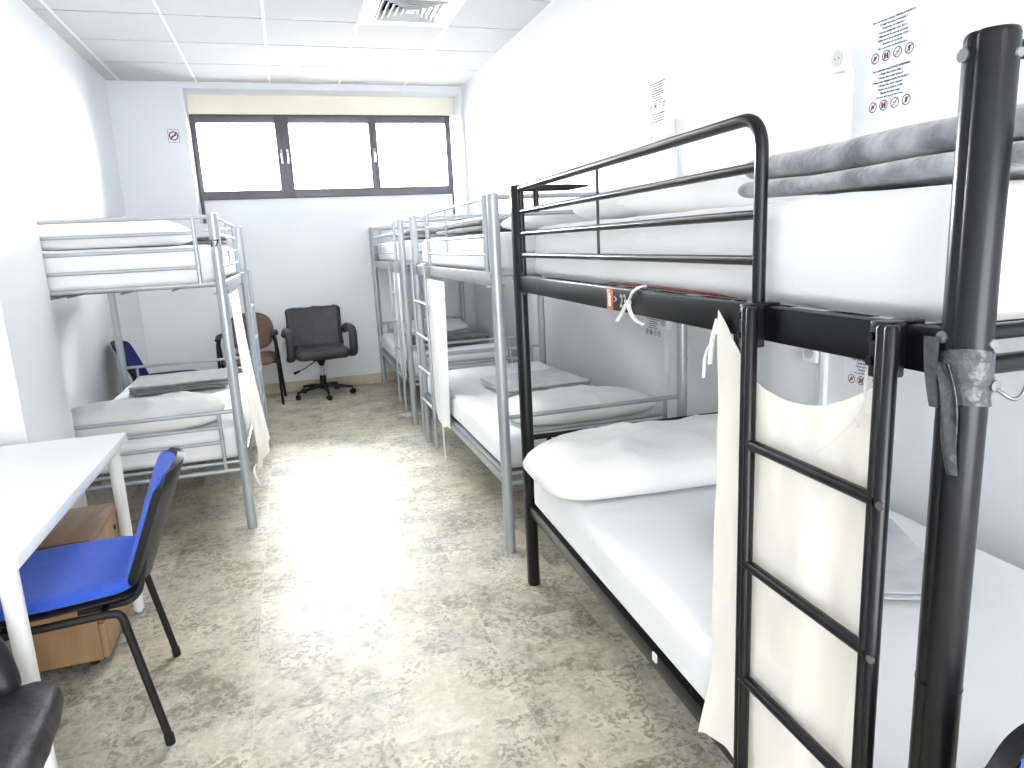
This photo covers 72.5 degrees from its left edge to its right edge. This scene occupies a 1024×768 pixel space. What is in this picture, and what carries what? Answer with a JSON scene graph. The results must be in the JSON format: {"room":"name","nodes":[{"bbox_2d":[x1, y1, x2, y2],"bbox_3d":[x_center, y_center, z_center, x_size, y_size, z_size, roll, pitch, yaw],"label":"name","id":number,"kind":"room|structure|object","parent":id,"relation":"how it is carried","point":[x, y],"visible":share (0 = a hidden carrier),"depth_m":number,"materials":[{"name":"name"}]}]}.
{"room":"dormitory room","nodes":[
{"label":"dormitory room","id":0,"kind":"room"},
{"bbox_2d":[0,21,87,508],"bbox_3d":[-2.174,-0.573,2.799,0.324,3.007,0.582,-6,12,-17],"label":"wall pillar","id":1,"kind":"structure","parent":0,"point":[34,400],"depth_m":2.88,"materials":[{"name":"paint"}]},
{"bbox_2d":[0,0,149,408],"bbox_3d":[-2.188,-0.415,1.906,0.250,3.057,10.642,-6,12,-17],"label":"wall","id":2,"kind":"structure","parent":0,"point":[62,106],"depth_m":4.78,"materials":[{"name":"paint"}]},
{"bbox_2d":[22,0,551,85],"bbox_3d":[-0.598,-2.120,2.098,3.747,0.250,10.642,-6,12,-17],"label":"ceiling","id":3,"kind":"structure","parent":0,"point":[308,41],"depth_m":5.25,"materials":[{"name":"tile"}]},
{"bbox_2d":[19,0,554,86],"bbox_3d":[-0.547,-1.971,1.982,3.247,0.008,9.942,-6,12,-17],"label":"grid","id":4,"kind":"structure","parent":3,"relation":"attached to","point":[21,1],"depth_m":5.47,"materials":[{"name":"white metal"}]},
{"bbox_2d":[358,0,464,26],"bbox_3d":[-0.691,-2.568,4.709,0.634,0.112,0.634,-6,12,-17],"label":"ceiling vent","id":5,"kind":"object","parent":3,"relation":"in","point":[429,13],"visible":0.95,"depth_m":4.77,"materials":[{"name":"white plastic"}]},
{"bbox_2d":[105,81,475,383],"bbox_3d":[-2.053,-1.494,7.134,3.247,3.057,0.450,-6,12,-17],"label":"wall","id":6,"kind":"structure","parent":0,"point":[316,262],"depth_m":6.82,"materials":[{"name":"paint"}]},
{"bbox_2d":[167,129,179,142],"bbox_3d":[-3.104,-2.275,6.402,0.094,0.116,0.006,-6,12,-17],"label":"no smoking sign","id":7,"kind":"object","parent":6,"relation":"attached to","point":[173,134],"visible":1,"depth_m":6.40,"materials":[{"name":"paper"}]},
{"bbox_2d":[186,94,454,117],"bbox_3d":[-1.866,-2.802,7.054,2.594,0.181,0.165,-6,12,-17],"label":"roller blind","id":8,"kind":"object","parent":6,"relation":"attached to","point":[197,104],"depth_m":6.95,"materials":[{"name":"beige fabric"}]},
{"bbox_2d":[189,114,455,223],"bbox_3d":[-1.847,-2.202,7.128,2.542,1.025,0.132,-6,12,-17],"label":"window","id":9,"kind":"structure","parent":6,"relation":"in","point":[280,122],"depth_m":7.04,"materials":[{"name":"metal"}]},
{"bbox_2d":[204,194,452,222],"bbox_3d":[-1.839,-1.822,7.256,2.490,0.230,0.092,-6,12,-17],"label":"windowsill","id":10,"kind":"structure","parent":6,"relation":"attached to","point":[281,209],"depth_m":7.19,"materials":[{"name":"paint"}]},
{"bbox_2d":[264,371,418,394],"bbox_3d":[-1.912,-0.009,7.214,3.247,0.105,0.012,-6,12,-17],"label":"baseboard","id":11,"kind":"structure","parent":6,"relation":"attached to","point":[294,386],"depth_m":7.25,"materials":[{"name":"stone"}]},
{"bbox_2d":[39,380,732,767],"bbox_3d":[-0.447,0.954,2.728,3.847,0.120,10.842,-6,12,-17],"label":"floor","id":12,"kind":"structure","parent":0,"point":[376,612],"depth_m":2.57,"materials":[{"name":"beige concrete"}]},
{"bbox_2d":[0,637,63,767],"bbox_3d":[-1.168,0.889,1.367,0.581,0.623,0.603,-8,13,-22],"label":"swivel chair","id":13,"kind":"object","parent":12,"relation":"on","point":[30,714],"visible":1,"depth_m":1.46,"materials":[{"name":"black leather"}]},
{"bbox_2d":[5,503,130,671],"bbox_3d":[-1.724,0.756,2.506,0.527,0.479,0.378,-6,12,-17],"label":"drawer pedestal","id":14,"kind":"object","parent":12,"relation":"on","point":[91,642],"visible":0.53,"depth_m":2.42,"materials":[{"name":"brown wood"}]},
{"bbox_2d":[0,432,144,767],"bbox_3d":[-1.607,0.687,2.179,0.601,0.735,1.202,-6,12,-17],"label":"desk","id":15,"kind":"object","parent":12,"relation":"on","point":[40,482],"visible":0.89,"depth_m":2.09,"materials":[{"name":"white laminate"}]},
{"bbox_2d":[0,447,184,745],"bbox_3d":[-1.284,0.644,2.137,0.619,0.806,0.532,-8,13,-22],"label":"chair","id":16,"kind":"object","parent":12,"relation":"on","point":[83,578],"visible":0.9,"depth_m":2.01,"materials":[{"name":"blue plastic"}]},
{"bbox_2d":[37,212,268,528],"bbox_3d":[-2.101,-0.160,4.271,0.983,1.600,1.993,-6,12,-17],"label":"bunk bed","id":17,"kind":"object","parent":12,"relation":"on","point":[242,276],"visible":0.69,"depth_m":3.46,"materials":[{"name":"grey metal"}]},
{"bbox_2d":[42,245,235,291],"bbox_3d":[-2.143,-0.706,4.154,0.836,0.197,1.860,-6,12,-17],"label":"mattress","id":18,"kind":"object","parent":17,"relation":"on","point":[168,259],"visible":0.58,"depth_m":3.31,"materials":[{"name":"white fabric"}]},
{"bbox_2d":[37,219,191,250],"bbox_3d":[-2.008,-0.748,3.450,0.800,0.151,0.440,-6,12,-17],"label":"pillow","id":19,"kind":"object","parent":18,"relation":"on","point":[49,230],"visible":0.59,"depth_m":3.29,"materials":[{"name":"fabric"}]},
{"bbox_2d":[137,236,226,247],"bbox_3d":[-2.115,-0.908,4.468,0.523,0.059,0.403,-6,12,-17],"label":"folded blanket","id":20,"kind":"object","parent":18,"relation":"on","point":[204,240],"visible":0.3,"depth_m":4.33,"materials":[{"name":"grey fabric"}]},
{"bbox_2d":[100,373,254,473],"bbox_3d":[-2.082,0.182,4.341,0.870,0.168,1.859,-6,12,-17],"label":"mattress","id":21,"kind":"object","parent":17,"relation":"on","point":[212,452],"visible":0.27,"depth_m":3.55,"materials":[{"name":"white fabric"}]},
{"bbox_2d":[71,391,224,437],"bbox_3d":[-1.938,0.148,3.652,0.800,0.161,0.450,-7,12,-18],"label":"pillow","id":22,"kind":"object","parent":21,"relation":"on","point":[180,402],"visible":0.74,"depth_m":3.52,"materials":[{"name":"fabric"}]},
{"bbox_2d":[128,368,228,395],"bbox_3d":[-2.244,-0.020,4.750,0.605,0.065,0.468,-7,12,-20],"label":"folded blanket","id":23,"kind":"object","parent":21,"relation":"on","point":[191,380],"visible":0.88,"depth_m":4.61,"materials":[{"name":"grey fabric"}]},
{"bbox_2d":[228,288,269,485],"bbox_3d":[-1.431,-0.013,3.834,0.090,0.989,0.729,-6,12,-17],"label":"curtain","id":24,"kind":"object","parent":17,"relation":"hanging from","point":[261,433],"visible":1,"depth_m":3.85,"materials":[{"name":"beige fabric"}]},
{"bbox_2d":[110,340,198,381],"bbox_3d":[-2.729,0.033,5.465,0.619,0.806,0.532,-7,12,-18],"label":"chair","id":25,"kind":"object","parent":12,"relation":"on","point":[132,359],"visible":0.21,"depth_m":5.43,"materials":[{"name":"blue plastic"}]},
{"bbox_2d":[215,312,286,404],"bbox_3d":[-2.483,-0.237,6.648,0.549,0.842,0.558,-6,12,-14],"label":"armchair","id":26,"kind":"object","parent":12,"relation":"on","point":[266,333],"visible":0.59,"depth_m":6.75,"materials":[{"name":"brown fabric"}]},
{"bbox_2d":[281,304,357,400],"bbox_3d":[-1.876,-0.316,6.817,0.660,0.860,0.651,-8,13,-22],"label":"swivel chair","id":27,"kind":"object","parent":12,"relation":"on","point":[313,333],"visible":1,"depth_m":6.86,"materials":[{"name":"black leather"}]},
{"bbox_2d":[399,410,421,416],"bbox_3d":[-0.837,0.250,5.928,0.210,0.010,0.150,-10,14,-31],"label":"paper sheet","id":28,"kind":"object","parent":12,"relation":"on","point":[409,414],"visible":0.6,"depth_m":5.91,"materials":[{"name":"white paper"}]},
{"bbox_2d":[369,216,517,424],"bbox_3d":[-0.683,-0.675,6.441,0.983,1.600,1.952,-6,12,-17],"label":"bunk bed","id":29,"kind":"object","parent":12,"relation":"on","point":[397,267],"visible":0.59,"depth_m":5.62,"materials":[{"name":"grey metal"}]},
{"bbox_2d":[393,272,406,379],"bbox_3d":[-0.908,-0.410,5.694,0.011,0.986,0.360,-6,12,-17],"label":"curtain","id":30,"kind":"object","parent":29,"relation":"hanging from","point":[398,274],"visible":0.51,"depth_m":5.60,"materials":[{"name":"white fabric"}]},
{"bbox_2d":[378,240,422,262],"bbox_3d":[-0.697,-1.217,6.333,0.837,0.182,1.824,-6,12,-17],"label":"mattress","id":31,"kind":"object","parent":29,"relation":"on","point":[383,248],"visible":0.22,"depth_m":5.96,"materials":[{"name":"white fabric"}]},
{"bbox_2d":[396,231,465,239],"bbox_3d":[-0.693,-1.251,5.838,0.502,0.073,0.611,-6,12,-17],"label":"folded blanket","id":32,"kind":"object","parent":31,"relation":"on","point":[421,235],"visible":0.37,"depth_m":5.56,"materials":[{"name":"grey fabric"}]},
{"bbox_2d":[382,329,512,376],"bbox_3d":[-0.667,-0.332,6.511,0.871,0.168,1.824,-6,12,-17],"label":"mattress","id":33,"kind":"object","parent":29,"relation":"on","point":[388,344],"visible":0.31,"depth_m":5.82,"materials":[{"name":"white fabric"}]},
{"bbox_2d":[396,318,467,334],"bbox_3d":[-0.832,-0.602,7.080,0.740,0.145,0.440,-6,12,-17],"label":"pillow","id":34,"kind":"object","parent":33,"relation":"on","point":[453,324],"visible":0.3,"depth_m":6.95,"materials":[{"name":"fabric"}]},
{"bbox_2d":[412,331,489,347],"bbox_3d":[-0.563,-0.395,6.179,0.663,0.071,0.424,-7,12,-20],"label":"folded blanket","id":35,"kind":"object","parent":33,"relation":"on","point":[471,335],"visible":0.47,"depth_m":6.07,"materials":[{"name":"grey fabric"}]},
{"bbox_2d":[409,192,687,551],"bbox_3d":[0.071,-0.235,4.115,0.983,1.600,2.010,-6,12,-17],"label":"bunk bed","id":36,"kind":"object","parent":12,"relation":"on","point":[491,277],"visible":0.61,"depth_m":3.30,"materials":[{"name":"grey metal"}]},
{"bbox_2d":[427,279,450,460],"bbox_3d":[-0.436,-0.064,4.268,0.013,1.136,0.560,-6,12,-17],"label":"curtain","id":37,"kind":"object","parent":36,"relation":"hanging from","point":[435,288],"visible":0.93,"depth_m":4.22,"materials":[{"name":"white fabric"}]},
{"bbox_2d":[422,232,534,270],"bbox_3d":[0.057,-0.778,4.008,0.838,0.183,1.883,-6,12,-17],"label":"mattress","id":38,"kind":"object","parent":36,"relation":"on","point":[466,245],"visible":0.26,"depth_m":3.52,"materials":[{"name":"white fabric"}]},
{"bbox_2d":[435,216,510,234],"bbox_3d":[-0.098,-0.906,4.015,0.486,0.073,1.107,-6,12,-17],"label":"folded blanket","id":39,"kind":"object","parent":38,"relation":"on","point":[475,227],"visible":0.35,"depth_m":3.81,"materials":[{"name":"grey fabric"}]},
{"bbox_2d":[500,204,593,229],"bbox_3d":[0.315,-0.804,3.329,0.720,0.117,0.420,-6,12,-17],"label":"pillow","id":40,"kind":"object","parent":38,"relation":"on","point":[535,222],"visible":0.16,"depth_m":3.10,"materials":[{"name":"fabric"}]},
{"bbox_2d":[427,361,662,467],"bbox_3d":[0.087,0.108,4.185,0.869,0.168,1.882,-6,12,-17],"label":"mattress","id":41,"kind":"object","parent":36,"relation":"on","point":[473,404],"visible":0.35,"depth_m":3.80,"materials":[{"name":"white fabric"}]},
{"bbox_2d":[480,368,591,396],"bbox_3d":[0.133,-0.012,4.178,0.530,0.051,0.506,-8,13,-22],"label":"folded blanket","id":42,"kind":"object","parent":41,"relation":"on","point":[550,378],"visible":0.66,"depth_m":4.10,"materials":[{"name":"grey fabric"}]},
{"bbox_2d":[508,385,656,425],"bbox_3d":[0.327,0.085,3.512,0.760,0.123,0.440,-7,12,-18],"label":"pillow","id":43,"kind":"object","parent":41,"relation":"on","point":[580,395],"visible":0.79,"depth_m":3.37,"materials":[{"name":"fabric"}]},
{"bbox_2d":[508,24,1023,767],"bbox_3d":[0.756,0.177,1.944,1.039,1.600,2.003,-6,12,-15],"label":"bunk bed","id":44,"kind":"object","parent":12,"relation":"on","point":[957,358],"depth_m":0.94,"materials":[{"name":"black metal"}]},
{"bbox_2d":[534,481,1023,767],"bbox_3d":[0.771,0.521,2.010,0.951,0.171,1.826,-6,12,-15],"label":"mattress","id":45,"kind":"object","parent":44,"relation":"on","point":[653,552],"visible":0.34,"depth_m":1.67,"materials":[{"name":"white fabric"}]},
{"bbox_2d":[523,414,717,500],"bbox_3d":[0.550,0.238,2.587,1.000,0.178,0.520,-6,12,-13],"label":"pillow","id":46,"kind":"object","parent":45,"relation":"on","point":[622,459],"visible":0.71,"depth_m":2.37,"materials":[{"name":"fabric"}]},
{"bbox_2d":[713,516,923,599],"bbox_3d":[0.814,0.442,1.842,0.501,0.028,0.464,-1,12,9],"label":"folded blanket","id":47,"kind":"object","parent":45,"relation":"on","point":[904,558],"visible":0.25,"depth_m":1.71,"materials":[{"name":"grey fabric"}]},
{"bbox_2d":[535,180,1023,322],"bbox_3d":[0.744,-0.369,1.837,0.907,0.189,1.836,-6,12,-15],"label":"mattress","id":48,"kind":"object","parent":44,"relation":"on","point":[883,252],"visible":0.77,"depth_m":1.10,"materials":[{"name":"white fabric"}]},
{"bbox_2d":[573,174,817,220],"bbox_3d":[0.624,-0.653,2.426,0.780,0.141,0.500,-6,12,-15],"label":"pillow","id":49,"kind":"object","parent":48,"relation":"on","point":[719,193],"visible":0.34,"depth_m":2.19,"materials":[{"name":"fabric"}]},
{"bbox_2d":[738,103,1023,197],"bbox_3d":[0.849,-0.362,1.081,0.583,0.095,0.920,-6,12,-16],"label":"folded blanket","id":50,"kind":"object","parent":48,"relation":"on","point":[919,154],"visible":0.63,"depth_m":1.09,"materials":[{"name":"grey fabric"}]},
{"bbox_2d":[698,310,872,767],"bbox_3d":[0.455,0.356,1.229,0.024,0.945,0.451,-6,12,-15],"label":"curtain","id":51,"kind":"object","parent":44,"relation":"hanging from","point":[808,534],"visible":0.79,"depth_m":1.17,"materials":[{"name":"beige fabric"}]},
{"bbox_2d":[985,723,1023,767],"bbox_3d":[0.769,0.848,0.651,0.532,0.806,0.619,-6,12,-17],"label":"chair","id":52,"kind":"object","parent":12,"relation":"on","point":[1010,752],"visible":1,"depth_m":0.81,"materials":[{"name":"black plastic"}]},
{"bbox_2d":[462,0,1023,569],"bbox_3d":[1.141,-0.785,2.913,0.250,3.057,10.642,-6,12,-17],"label":"wall","id":53,"kind":"structure","parent":0,"point":[569,91],"depth_m":3.22,"materials":[{"name":"paint"}]},
{"bbox_2d":[644,290,662,337],"bbox_3d":[0.773,-0.410,3.826,0.003,0.298,0.208,-6,12,-17],"label":"sign","id":54,"kind":"object","parent":53,"relation":"attached to","point":[652,325],"visible":0.34,"depth_m":3.85,"materials":[{"name":"paper"}]},
{"bbox_2d":[647,74,667,142],"bbox_3d":[0.743,-1.400,3.562,0.003,0.298,0.208,-6,12,-17],"label":"sign","id":55,"kind":"object","parent":53,"relation":"attached to","point":[657,89],"visible":0.89,"depth_m":3.56,"materials":[{"name":"paper"}]},
{"bbox_2d":[653,118,674,140],"bbox_3d":[0.770,-1.257,3.446,0.048,0.092,0.205,-6,12,-17],"label":"wall socket","id":56,"kind":"object","parent":53,"relation":"attached to","point":[664,129],"depth_m":3.44,"materials":[{"name":"white plastic"}]},
{"bbox_2d":[660,320,670,385],"bbox_3d":[0.817,-0.182,3.714,0.033,0.388,0.075,-6,12,-17],"label":"wall socket","id":57,"kind":"object","parent":53,"relation":"attached to","point":[666,325],"visible":0.72,"depth_m":3.71,"materials":[{"name":"white plastic"}]},
{"bbox_2d":[660,320,670,329],"bbox_3d":[0.809,-0.331,3.683,0.033,0.085,0.075,-6,12,-17],"label":"socket","id":58,"kind":"object","parent":57,"relation":"attached to","point":[666,325],"depth_m":3.66,"materials":[{"name":"white plastic"}]},
{"bbox_2d":[672,147,677,178],"bbox_3d":[0.811,-1.072,3.381,0.048,0.142,0.047,-6,12,-17],"label":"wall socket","id":59,"kind":"object","parent":53,"relation":"attached to","point":[674,150],"depth_m":3.43,"materials":[{"name":"white plastic"}]},
{"bbox_2d":[803,348,828,405],"bbox_3d":[1.154,0.014,2.671,0.033,0.390,0.108,-6,12,-17],"label":"wall socket","id":60,"kind":"object","parent":53,"relation":"attached to","point":[812,356],"visible":0.58,"depth_m":2.62,"materials":[{"name":"white plastic"}]},
{"bbox_2d":[803,348,820,362],"bbox_3d":[1.144,-0.126,2.659,0.030,0.085,0.075,-6,12,-17],"label":"socket","id":61,"kind":"object","parent":60,"relation":"attached to","point":[812,356],"depth_m":2.64,"materials":[{"name":"white plastic"}]},
{"bbox_2d":[830,43,853,140],"bbox_3d":[1.131,-0.891,2.416,0.033,0.524,0.086,-6,12,-17],"label":"wall socket","id":62,"kind":"object","parent":53,"relation":"attached to","point":[841,55],"visible":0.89,"depth_m":2.36,"materials":[{"name":"white plastic"}]},
{"bbox_2d":[843,316,893,386],"bbox_3d":[1.231,-0.133,2.414,0.003,0.298,0.208,-6,12,-17],"label":"sign","id":63,"kind":"object","parent":53,"relation":"attached to","point":[854,369],"visible":0.12,"depth_m":2.48,"materials":[{"name":"paper"}]},
{"bbox_2d":[863,0,922,116],"bbox_3d":[1.197,-1.019,2.201,0.003,0.298,0.208,-6,12,-17],"label":"sign","id":64,"kind":"object","parent":53,"relation":"attached to","point":[894,36],"visible":1,"depth_m":2.19,"materials":[{"name":"paper"}]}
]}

